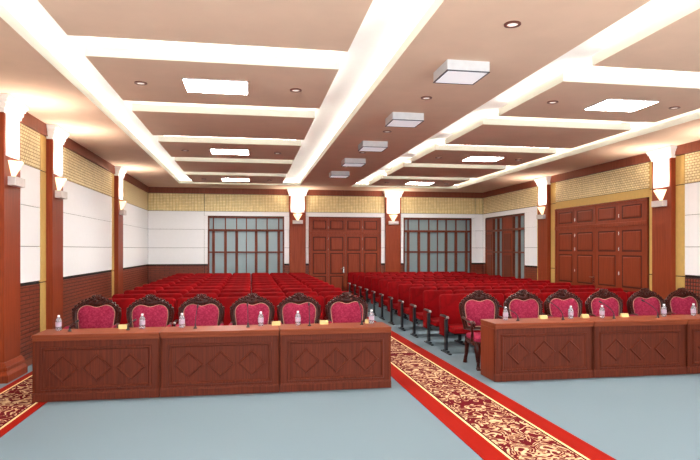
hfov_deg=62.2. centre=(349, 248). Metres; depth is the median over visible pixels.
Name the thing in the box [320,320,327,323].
name card
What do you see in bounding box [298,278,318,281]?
seat
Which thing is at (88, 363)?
desk
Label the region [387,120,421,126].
diffuser
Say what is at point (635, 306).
carved armchair
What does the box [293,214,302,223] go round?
wall sconce
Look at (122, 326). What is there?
name card
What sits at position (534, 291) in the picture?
seat
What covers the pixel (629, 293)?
seat
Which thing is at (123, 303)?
seat
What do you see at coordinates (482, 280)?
seat
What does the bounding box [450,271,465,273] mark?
seat
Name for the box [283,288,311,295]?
seat
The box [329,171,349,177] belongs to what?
lamp
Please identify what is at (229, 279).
seat
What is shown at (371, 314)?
water bottle
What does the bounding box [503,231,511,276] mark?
shutter
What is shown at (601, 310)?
water bottle
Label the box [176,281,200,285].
seat
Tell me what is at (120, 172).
column
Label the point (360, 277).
seat
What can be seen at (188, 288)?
seat
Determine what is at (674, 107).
recessed light
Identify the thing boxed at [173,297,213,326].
seat
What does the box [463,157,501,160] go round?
diffuser
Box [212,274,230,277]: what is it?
seat
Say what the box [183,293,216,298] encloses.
seat
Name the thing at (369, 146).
lamp
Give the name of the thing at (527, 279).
seat
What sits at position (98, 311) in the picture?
carved armchair
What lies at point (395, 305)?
seat cushion
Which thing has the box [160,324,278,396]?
desk
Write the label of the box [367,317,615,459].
carpet runner
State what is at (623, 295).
seat
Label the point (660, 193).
wall sconce
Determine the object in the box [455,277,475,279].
seat
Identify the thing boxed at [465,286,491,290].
seat
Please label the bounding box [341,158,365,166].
lamp
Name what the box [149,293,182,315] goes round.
seat
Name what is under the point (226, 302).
seat
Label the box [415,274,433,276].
seat
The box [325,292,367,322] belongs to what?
carved armchair
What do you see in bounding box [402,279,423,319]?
seat
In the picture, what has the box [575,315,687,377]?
desk
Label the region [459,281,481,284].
seat
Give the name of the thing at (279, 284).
seat
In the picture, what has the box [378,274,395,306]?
seat
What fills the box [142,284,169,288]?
seat
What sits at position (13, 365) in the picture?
column
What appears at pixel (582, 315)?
name card
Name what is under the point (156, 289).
seat
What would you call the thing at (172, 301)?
seat
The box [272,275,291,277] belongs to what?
seat
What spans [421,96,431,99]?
recessed light
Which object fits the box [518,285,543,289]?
seat
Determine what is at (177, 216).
wall
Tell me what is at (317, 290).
seat
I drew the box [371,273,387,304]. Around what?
seat
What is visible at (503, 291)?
seat
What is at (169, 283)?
seat
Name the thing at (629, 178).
wall
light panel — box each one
[182,78,247,94]
[210,149,248,154]
[222,178,248,180]
[406,182,434,184]
[462,156,504,161]
[584,99,659,111]
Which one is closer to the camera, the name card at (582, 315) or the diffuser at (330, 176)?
the name card at (582, 315)
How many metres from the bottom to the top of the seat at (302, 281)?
0.969 m
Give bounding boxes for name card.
[118,324,127,328]
[272,321,280,325]
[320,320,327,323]
[539,315,547,318]
[580,314,589,317]
[619,313,628,316]
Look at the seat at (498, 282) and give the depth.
14.27 m
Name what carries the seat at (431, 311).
on the floor
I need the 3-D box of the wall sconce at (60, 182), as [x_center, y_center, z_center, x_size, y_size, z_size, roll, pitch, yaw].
[-4.835,-1.018,9.745,0.132,0.336,0.340,0,0,-10]
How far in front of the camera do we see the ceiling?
7.22 m
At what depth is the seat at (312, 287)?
12.57 m
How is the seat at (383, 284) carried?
on the floor
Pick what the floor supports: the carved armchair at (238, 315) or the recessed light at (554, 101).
the carved armchair at (238, 315)
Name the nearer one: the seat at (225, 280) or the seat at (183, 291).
the seat at (183, 291)
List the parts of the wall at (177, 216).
white panel, white panel, white panel, cornice, white panel, white panel, white panel, white panel, cornice, white panel, white panel, white panel, white panel, white panel, white panel, cornice, white panel, white panel, white panel, white panel, white panel, white panel, white panel, white panel, cornice, white panel, white panel, white panel, white panel, white panel, white panel, cornice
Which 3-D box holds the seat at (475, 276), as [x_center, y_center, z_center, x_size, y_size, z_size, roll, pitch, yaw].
[3.696,1.266,16.993,0.600,0.969,0.673,0,0,-10]
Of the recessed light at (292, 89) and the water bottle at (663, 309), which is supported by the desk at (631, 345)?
the water bottle at (663, 309)
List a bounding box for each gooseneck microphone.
[193,304,198,328]
[358,301,363,324]
[498,305,519,320]
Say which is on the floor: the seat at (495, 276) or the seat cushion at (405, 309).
the seat at (495, 276)
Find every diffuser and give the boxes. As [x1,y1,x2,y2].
[330,176,347,177]
[343,163,363,166]
[360,147,385,151]
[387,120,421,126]
[436,71,486,83]
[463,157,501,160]
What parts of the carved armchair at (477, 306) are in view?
leg, armrest, leg, frame, nail trim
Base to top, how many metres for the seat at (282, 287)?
0.969 m
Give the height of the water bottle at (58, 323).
0.182 m
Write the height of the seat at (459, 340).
0.969 m
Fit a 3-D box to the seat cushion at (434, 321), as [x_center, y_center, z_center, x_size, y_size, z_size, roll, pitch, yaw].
[1.753,1.343,10.725,0.524,0.109,0.498,0,0,-10]
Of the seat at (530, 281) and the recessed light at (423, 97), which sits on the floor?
the seat at (530, 281)
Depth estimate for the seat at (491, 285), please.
13.22 m
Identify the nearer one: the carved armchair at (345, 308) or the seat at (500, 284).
the carved armchair at (345, 308)
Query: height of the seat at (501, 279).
0.969 m
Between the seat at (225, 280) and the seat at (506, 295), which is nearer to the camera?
the seat at (506, 295)
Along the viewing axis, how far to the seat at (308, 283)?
13.53 m
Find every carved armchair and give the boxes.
[63,294,121,328]
[126,294,173,327]
[175,293,224,326]
[229,293,274,324]
[277,292,320,323]
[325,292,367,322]
[459,290,508,370]
[503,289,553,318]
[544,289,594,317]
[585,288,636,316]
[627,288,678,315]
[664,287,699,314]
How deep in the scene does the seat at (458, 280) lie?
15.11 m
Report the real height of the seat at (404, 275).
0.969 m
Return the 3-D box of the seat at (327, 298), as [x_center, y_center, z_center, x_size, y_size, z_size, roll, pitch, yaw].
[-0.074,1.266,9.524,0.640,0.969,0.673,0,0,-10]
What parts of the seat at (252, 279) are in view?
backrest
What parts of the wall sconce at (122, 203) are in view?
lamp shade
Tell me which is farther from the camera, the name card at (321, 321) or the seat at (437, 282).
the seat at (437, 282)
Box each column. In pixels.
[0,93,28,383]
[45,124,69,329]
[113,166,126,293]
[287,189,308,272]
[383,191,403,272]
[534,176,550,281]
[645,145,676,299]
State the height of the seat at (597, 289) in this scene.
0.969 m
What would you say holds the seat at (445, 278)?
on the floor
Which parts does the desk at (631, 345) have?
diamond moulding, panel, panel moulding, diamond moulding, diamond moulding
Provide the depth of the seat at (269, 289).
11.43 m
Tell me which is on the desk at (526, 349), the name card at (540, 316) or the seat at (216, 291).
the name card at (540, 316)
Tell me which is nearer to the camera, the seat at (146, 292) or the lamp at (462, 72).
the lamp at (462, 72)
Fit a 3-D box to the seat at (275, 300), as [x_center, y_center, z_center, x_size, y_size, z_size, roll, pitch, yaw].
[-1.277,1.266,9.317,0.600,0.969,0.673,0,0,-10]
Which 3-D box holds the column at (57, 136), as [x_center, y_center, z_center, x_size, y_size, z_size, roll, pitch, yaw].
[-4.919,-0.134,9.731,0.212,3.768,0.724,0,0,-10]
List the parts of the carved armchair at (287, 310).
nail trim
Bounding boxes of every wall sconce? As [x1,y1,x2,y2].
[8,160,24,187]
[55,177,66,198]
[119,201,125,214]
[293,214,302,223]
[389,215,398,224]
[536,207,544,218]
[651,189,666,206]
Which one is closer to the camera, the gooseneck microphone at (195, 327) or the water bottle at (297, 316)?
the gooseneck microphone at (195, 327)
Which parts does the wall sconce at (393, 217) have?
lamp shade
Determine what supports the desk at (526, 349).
on the floor
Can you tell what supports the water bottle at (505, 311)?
on the desk at (526, 349)
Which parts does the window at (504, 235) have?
shutter moulding, glass, rail, shutter moulding, glass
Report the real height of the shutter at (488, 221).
0.400 m
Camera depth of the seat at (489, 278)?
16.26 m
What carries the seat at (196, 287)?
on the floor
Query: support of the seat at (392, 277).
on the floor
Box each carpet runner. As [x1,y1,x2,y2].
[0,371,46,437]
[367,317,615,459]
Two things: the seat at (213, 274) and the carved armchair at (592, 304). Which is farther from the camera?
the seat at (213, 274)
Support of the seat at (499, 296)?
on the floor
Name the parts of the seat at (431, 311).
panel, backrest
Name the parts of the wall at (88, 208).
skirting, white panel, white panel, white panel, cornice, cornice, white panel, white panel, white panel, cornice, white panel, white panel, white panel, cornice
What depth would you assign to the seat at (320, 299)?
9.66 m
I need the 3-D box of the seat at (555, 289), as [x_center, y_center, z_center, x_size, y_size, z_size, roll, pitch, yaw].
[4.084,1.266,11.215,0.600,0.969,0.673,0,0,-10]
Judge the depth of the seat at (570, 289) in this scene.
11.53 m
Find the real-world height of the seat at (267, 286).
0.969 m
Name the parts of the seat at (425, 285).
backrest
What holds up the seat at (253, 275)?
on the floor
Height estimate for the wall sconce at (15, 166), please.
0.336 m
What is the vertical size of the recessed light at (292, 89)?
0.014 m
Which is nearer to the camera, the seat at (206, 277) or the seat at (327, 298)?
the seat at (327, 298)
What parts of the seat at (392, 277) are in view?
backrest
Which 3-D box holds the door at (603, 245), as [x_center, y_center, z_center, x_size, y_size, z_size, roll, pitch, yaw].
[5.915,0.335,14.009,0.093,2.830,3.740,0,0,-10]
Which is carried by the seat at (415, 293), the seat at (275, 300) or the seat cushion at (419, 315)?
the seat cushion at (419, 315)
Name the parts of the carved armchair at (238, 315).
nail trim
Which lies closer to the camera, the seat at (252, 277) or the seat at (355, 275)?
the seat at (252, 277)
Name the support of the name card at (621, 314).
on the desk at (631, 345)
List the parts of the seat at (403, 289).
panel, backrest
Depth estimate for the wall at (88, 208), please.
11.01 m
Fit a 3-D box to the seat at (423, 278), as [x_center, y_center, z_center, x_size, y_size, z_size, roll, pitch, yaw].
[2.086,1.266,15.742,0.600,0.969,0.673,0,0,-10]
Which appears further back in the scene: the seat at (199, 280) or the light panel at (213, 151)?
the seat at (199, 280)
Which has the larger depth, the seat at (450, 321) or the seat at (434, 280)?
the seat at (434, 280)
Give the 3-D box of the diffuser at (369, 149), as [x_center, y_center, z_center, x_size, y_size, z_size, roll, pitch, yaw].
[0.433,-1.913,11.085,0.452,0.014,0.452,0,0,-10]
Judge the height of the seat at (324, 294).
0.969 m
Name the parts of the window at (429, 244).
transom glass, glass, rail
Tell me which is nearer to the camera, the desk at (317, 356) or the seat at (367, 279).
the desk at (317, 356)
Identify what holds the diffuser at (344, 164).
attached to the lamp at (348, 162)
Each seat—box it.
[109,298,135,324]
[112,294,145,299]
[124,290,155,294]
[134,287,163,292]
[138,298,175,326]
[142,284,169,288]
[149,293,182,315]
[150,282,174,285]
[156,279,179,283]
[157,289,187,295]
[162,278,183,280]
[164,286,192,292]
[167,276,187,278]
[170,284,196,288]
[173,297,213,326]
[175,273,193,275]
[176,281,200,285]
[181,279,203,282]
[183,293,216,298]
[185,277,205,280]
[188,276,208,278]
[189,289,219,296]
[192,274,210,276]
[194,286,221,292]
[198,283,223,288]
[201,281,225,285]
[205,279,227,283]
[208,277,228,280]
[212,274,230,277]
[216,297,241,324]
[218,292,249,296]
[221,289,250,292]
[223,286,250,289]
[225,283,250,286]
[227,281,250,283]
[228,279,250,281]
[230,277,250,279]
[232,274,250,275]
[251,275,270,278]
[251,277,272,291]
[251,279,273,292]
[252,281,275,283]
[252,283,276,286]
[252,285,278,289]
[252,288,281,292]
[254,292,284,295]
[260,296,287,320]
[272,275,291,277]
[273,277,293,280]
[275,278,295,281]
[276,280,299,285]
[278,283,302,287]
[280,285,306,291]
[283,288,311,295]
[286,292,317,297]
[292,275,311,277]
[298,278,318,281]
[300,280,323,284]
[304,282,328,287]
[308,285,334,291]
[309,296,324,319]
[313,288,341,293]
[318,291,347,316]
[325,295,357,319]
[348,272,363,291]
[352,273,370,294]
[358,275,376,298]
[364,276,383,311]
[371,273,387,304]
[371,278,391,315]
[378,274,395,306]
[379,279,400,319]
[385,276,403,310]
[388,282,411,324]
[393,277,412,314]
[397,274,414,276]
[398,284,422,330]
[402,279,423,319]
[409,287,436,337]
[412,281,435,324]
[414,277,433,279]
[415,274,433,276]
[423,290,452,345]
[424,279,445,282]
[424,284,448,329]
[435,277,454,279]
[436,281,458,284]
[437,286,464,333]
[439,294,480,354]
[444,275,462,277]
[446,279,467,281]
[449,283,473,288]
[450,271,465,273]
[453,289,480,344]
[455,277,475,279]
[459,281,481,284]
[464,275,481,277]
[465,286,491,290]
[468,279,489,282]
[474,283,498,287]
[476,277,495,279]
[483,275,500,277]
[483,281,504,283]
[483,289,511,294]
[486,293,503,318]
[490,278,510,281]
[492,286,517,290]
[499,283,523,286]
[504,293,535,301]
[505,280,527,283]
[511,278,531,280]
[512,289,540,294]
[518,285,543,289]
[523,283,547,285]
[528,280,550,283]
[536,292,555,314]
[540,288,567,292]
[544,285,569,289]
[548,282,570,285]
[568,288,595,291]
[570,285,595,288]
[571,292,594,313]
[596,288,622,291]
[610,291,627,312]
[627,291,654,313]
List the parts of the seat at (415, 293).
panel, backrest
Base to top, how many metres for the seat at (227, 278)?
0.969 m
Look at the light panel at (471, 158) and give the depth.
12.87 m
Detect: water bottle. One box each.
[55,315,61,330]
[139,314,144,328]
[179,313,184,327]
[258,312,263,325]
[295,311,300,324]
[369,310,373,323]
[503,307,507,319]
[568,306,573,318]
[599,305,604,317]
[661,304,666,316]
[691,303,695,315]
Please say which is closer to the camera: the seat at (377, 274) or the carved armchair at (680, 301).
the carved armchair at (680, 301)
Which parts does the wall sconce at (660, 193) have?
lamp shade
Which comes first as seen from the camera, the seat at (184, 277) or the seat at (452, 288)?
the seat at (452, 288)
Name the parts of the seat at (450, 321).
panel, backrest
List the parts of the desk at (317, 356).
panel, diamond moulding, panel moulding, diamond moulding, diamond moulding, panel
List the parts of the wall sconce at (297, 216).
lamp shade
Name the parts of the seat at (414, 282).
backrest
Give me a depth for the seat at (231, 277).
16.06 m
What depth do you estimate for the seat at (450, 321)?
10.01 m
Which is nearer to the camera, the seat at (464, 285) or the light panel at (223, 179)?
the seat at (464, 285)
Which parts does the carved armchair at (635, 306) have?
frame, nail trim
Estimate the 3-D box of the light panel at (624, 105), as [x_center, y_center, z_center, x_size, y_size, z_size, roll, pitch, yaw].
[3.797,-2.028,8.139,0.770,0.044,0.580,0,0,-10]
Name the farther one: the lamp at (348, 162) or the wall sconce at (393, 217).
the wall sconce at (393, 217)
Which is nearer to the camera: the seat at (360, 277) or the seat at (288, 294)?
the seat at (288, 294)
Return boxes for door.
[309,217,380,298]
[555,198,648,292]
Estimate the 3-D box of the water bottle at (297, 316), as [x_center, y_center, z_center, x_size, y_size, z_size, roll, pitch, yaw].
[-0.670,0.887,7.455,0.070,0.182,0.072,0,0,3]
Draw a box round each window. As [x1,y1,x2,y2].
[208,216,283,274]
[403,218,471,272]
[485,214,524,277]
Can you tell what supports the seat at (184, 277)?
on the floor
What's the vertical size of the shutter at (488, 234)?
2.240 m
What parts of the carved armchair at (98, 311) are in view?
nail trim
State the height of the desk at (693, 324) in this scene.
0.766 m
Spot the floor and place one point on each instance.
(653, 417)
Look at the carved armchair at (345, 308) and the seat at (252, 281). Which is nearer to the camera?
the carved armchair at (345, 308)
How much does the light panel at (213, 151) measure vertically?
0.044 m
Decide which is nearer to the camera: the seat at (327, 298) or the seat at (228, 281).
the seat at (327, 298)
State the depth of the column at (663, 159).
11.56 m
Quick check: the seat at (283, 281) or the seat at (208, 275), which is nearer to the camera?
the seat at (283, 281)
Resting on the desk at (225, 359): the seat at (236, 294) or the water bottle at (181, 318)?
the water bottle at (181, 318)
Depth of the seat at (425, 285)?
13.01 m
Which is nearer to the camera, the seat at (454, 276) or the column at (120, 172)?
the column at (120, 172)
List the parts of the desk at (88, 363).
panel, diamond moulding, panel moulding, diamond moulding, diamond moulding, panel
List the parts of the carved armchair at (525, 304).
frame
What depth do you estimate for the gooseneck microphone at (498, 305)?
7.91 m
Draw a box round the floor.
[0,300,699,459]
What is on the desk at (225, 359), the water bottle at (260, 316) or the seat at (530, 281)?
the water bottle at (260, 316)
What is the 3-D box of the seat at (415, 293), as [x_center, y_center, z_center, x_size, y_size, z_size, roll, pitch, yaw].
[1.556,1.266,11.754,0.600,0.969,0.673,0,0,-10]
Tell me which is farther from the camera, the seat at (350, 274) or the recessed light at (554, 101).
the seat at (350, 274)
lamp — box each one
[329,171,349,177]
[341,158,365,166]
[358,141,387,151]
[385,112,423,127]
[433,59,489,84]
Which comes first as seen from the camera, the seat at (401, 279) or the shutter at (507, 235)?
the seat at (401, 279)
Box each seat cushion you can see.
[393,303,397,309]
[403,307,408,313]
[416,312,422,319]
[430,317,438,325]
[448,324,480,333]
[466,332,480,341]
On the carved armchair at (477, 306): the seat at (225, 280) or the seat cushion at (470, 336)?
the seat cushion at (470, 336)
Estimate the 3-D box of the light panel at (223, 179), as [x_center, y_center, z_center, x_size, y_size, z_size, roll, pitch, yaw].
[-3.316,-2.028,16.836,0.770,0.044,0.580,0,0,-10]
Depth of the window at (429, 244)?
20.60 m
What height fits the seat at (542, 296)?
0.969 m
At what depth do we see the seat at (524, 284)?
13.42 m
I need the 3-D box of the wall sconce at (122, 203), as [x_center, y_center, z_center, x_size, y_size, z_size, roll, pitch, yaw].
[-5.651,-1.018,14.475,0.132,0.336,0.340,0,0,-10]
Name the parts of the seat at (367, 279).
backrest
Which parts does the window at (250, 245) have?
rail, transom glass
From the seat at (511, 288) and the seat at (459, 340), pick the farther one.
the seat at (511, 288)
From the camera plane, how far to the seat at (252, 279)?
15.21 m
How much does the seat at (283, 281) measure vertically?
0.969 m
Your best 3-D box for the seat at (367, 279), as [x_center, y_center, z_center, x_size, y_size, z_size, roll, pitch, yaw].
[0.740,1.266,16.484,0.600,0.969,0.673,0,0,-10]
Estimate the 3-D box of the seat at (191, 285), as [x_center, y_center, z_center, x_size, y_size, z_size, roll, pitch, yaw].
[-3.703,1.266,12.795,0.600,0.969,0.673,0,0,-10]
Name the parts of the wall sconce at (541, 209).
lamp shade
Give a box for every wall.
[20,112,148,365]
[147,187,482,299]
[483,140,699,297]
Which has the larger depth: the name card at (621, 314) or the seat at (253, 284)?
the seat at (253, 284)
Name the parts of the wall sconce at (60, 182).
lamp shade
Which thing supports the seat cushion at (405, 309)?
on the seat at (403, 289)
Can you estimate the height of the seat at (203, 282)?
0.969 m
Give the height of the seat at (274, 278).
0.969 m
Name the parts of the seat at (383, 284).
backrest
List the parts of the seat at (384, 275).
backrest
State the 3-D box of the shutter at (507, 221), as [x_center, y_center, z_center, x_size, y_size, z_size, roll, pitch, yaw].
[5.157,-0.850,18.881,0.060,0.400,0.740,0,0,-10]
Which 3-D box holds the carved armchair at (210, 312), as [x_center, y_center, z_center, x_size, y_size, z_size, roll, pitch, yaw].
[-2.068,1.190,7.990,0.656,1.114,0.726,0,0,-10]
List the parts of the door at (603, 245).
raised panel, raised panel, raised panel, raised panel, raised panel, raised panel, raised panel, raised panel, raised panel, raised panel, raised panel, raised panel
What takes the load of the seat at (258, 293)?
on the floor
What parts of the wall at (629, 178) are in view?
white panel, white panel, cornice, white panel, white panel, white panel, white panel, cornice, cornice, cornice, white panel, white panel, white panel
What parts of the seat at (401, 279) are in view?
backrest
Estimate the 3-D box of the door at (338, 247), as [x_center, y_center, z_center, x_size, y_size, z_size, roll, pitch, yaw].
[-0.159,0.335,19.931,2.520,2.830,0.093,0,0,-10]
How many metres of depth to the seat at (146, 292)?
11.02 m
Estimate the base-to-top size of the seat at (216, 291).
0.969 m
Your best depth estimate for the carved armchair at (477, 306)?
8.92 m
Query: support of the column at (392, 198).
attached to the wall at (177, 216)
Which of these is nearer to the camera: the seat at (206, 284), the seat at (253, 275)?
the seat at (206, 284)
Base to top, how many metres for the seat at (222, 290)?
0.969 m
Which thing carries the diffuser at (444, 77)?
attached to the lamp at (462, 72)
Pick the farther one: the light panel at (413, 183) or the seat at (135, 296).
the light panel at (413, 183)
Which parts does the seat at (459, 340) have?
backrest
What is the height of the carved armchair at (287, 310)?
1.114 m
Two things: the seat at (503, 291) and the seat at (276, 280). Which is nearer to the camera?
the seat at (503, 291)
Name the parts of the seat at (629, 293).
backrest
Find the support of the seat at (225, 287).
on the floor
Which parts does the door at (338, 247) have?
raised panel, raised panel, raised panel, raised panel, raised panel, raised panel, raised panel, raised panel, raised panel, raised panel, raised panel, raised panel, raised panel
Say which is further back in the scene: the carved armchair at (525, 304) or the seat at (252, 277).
the seat at (252, 277)
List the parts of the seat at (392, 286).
backrest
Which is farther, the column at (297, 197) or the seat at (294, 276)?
the column at (297, 197)
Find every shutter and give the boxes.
[486,219,491,229]
[486,232,491,273]
[503,217,511,228]
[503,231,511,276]
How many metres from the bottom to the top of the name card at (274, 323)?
0.050 m
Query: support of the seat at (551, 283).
on the floor
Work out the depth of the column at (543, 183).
16.27 m
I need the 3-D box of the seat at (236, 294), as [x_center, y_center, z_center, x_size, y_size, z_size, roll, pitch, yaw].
[-2.031,1.266,10.161,0.600,0.969,0.673,0,0,-10]
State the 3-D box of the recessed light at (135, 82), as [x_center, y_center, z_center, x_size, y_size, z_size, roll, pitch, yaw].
[-2.542,-2.013,7.046,0.150,0.014,0.150,0,0,-10]
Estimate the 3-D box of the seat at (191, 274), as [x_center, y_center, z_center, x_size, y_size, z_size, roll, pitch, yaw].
[-5.273,1.266,18.369,0.600,0.969,0.673,0,0,-10]
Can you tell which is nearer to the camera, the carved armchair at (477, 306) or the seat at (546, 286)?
the carved armchair at (477, 306)
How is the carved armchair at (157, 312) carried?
on the floor
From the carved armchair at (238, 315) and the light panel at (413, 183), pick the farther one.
the light panel at (413, 183)
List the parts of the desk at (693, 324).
panel, panel moulding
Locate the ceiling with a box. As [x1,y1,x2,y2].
[0,0,699,192]
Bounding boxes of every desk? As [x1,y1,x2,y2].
[32,327,164,402]
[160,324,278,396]
[278,322,390,391]
[480,317,593,381]
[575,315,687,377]
[667,314,699,373]
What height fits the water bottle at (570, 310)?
0.182 m
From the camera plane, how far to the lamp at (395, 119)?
8.62 m
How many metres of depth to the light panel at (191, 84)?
7.17 m
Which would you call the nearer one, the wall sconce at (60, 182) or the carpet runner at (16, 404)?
the carpet runner at (16, 404)
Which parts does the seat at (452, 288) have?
backrest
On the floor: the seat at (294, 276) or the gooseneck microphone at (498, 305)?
the seat at (294, 276)
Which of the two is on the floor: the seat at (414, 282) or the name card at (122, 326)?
the seat at (414, 282)
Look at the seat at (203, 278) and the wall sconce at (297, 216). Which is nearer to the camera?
the seat at (203, 278)
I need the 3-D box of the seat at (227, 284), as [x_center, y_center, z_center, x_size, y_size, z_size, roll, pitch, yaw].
[-2.520,1.266,12.999,0.600,0.969,0.673,0,0,-10]
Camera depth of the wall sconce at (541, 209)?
16.30 m
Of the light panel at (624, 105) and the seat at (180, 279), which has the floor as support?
the seat at (180, 279)
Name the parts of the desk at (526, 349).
panel, diamond moulding, panel moulding, diamond moulding, diamond moulding, panel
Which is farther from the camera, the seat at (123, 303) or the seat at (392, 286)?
the seat at (392, 286)
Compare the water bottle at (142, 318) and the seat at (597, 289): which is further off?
the seat at (597, 289)
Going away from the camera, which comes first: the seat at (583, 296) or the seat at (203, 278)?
the seat at (583, 296)
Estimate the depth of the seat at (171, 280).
14.81 m
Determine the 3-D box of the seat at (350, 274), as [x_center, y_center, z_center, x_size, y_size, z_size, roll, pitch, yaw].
[0.251,1.266,19.322,0.600,0.969,0.673,0,0,-10]
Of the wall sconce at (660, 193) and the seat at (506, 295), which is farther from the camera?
the wall sconce at (660, 193)
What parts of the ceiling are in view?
panel, panel, panel, panel, panel, panel, panel, panel, panel, panel, panel, panel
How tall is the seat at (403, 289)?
0.969 m
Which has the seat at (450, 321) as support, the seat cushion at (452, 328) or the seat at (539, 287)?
the seat cushion at (452, 328)
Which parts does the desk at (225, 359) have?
panel, diamond moulding, panel moulding, diamond moulding, diamond moulding, panel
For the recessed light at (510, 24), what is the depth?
5.20 m
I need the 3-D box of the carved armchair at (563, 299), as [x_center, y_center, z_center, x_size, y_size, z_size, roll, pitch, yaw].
[3.442,1.190,8.940,0.655,1.114,0.726,0,0,-9]
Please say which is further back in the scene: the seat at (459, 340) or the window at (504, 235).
the window at (504, 235)
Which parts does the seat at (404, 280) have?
backrest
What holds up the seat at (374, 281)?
on the floor
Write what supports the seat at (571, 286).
on the floor
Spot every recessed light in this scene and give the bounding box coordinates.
[134,81,146,84]
[290,88,301,91]
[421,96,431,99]
[504,21,520,27]
[547,100,557,103]
[669,106,680,109]
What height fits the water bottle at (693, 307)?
0.182 m
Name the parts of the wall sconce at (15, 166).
lamp shade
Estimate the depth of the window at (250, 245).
19.46 m
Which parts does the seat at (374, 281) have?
backrest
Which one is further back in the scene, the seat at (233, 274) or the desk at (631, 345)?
the seat at (233, 274)
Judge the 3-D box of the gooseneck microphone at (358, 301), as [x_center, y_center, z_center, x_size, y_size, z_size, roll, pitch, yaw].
[0.139,0.827,7.525,0.046,0.303,0.113,0,0,-25]
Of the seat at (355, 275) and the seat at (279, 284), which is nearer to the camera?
the seat at (279, 284)

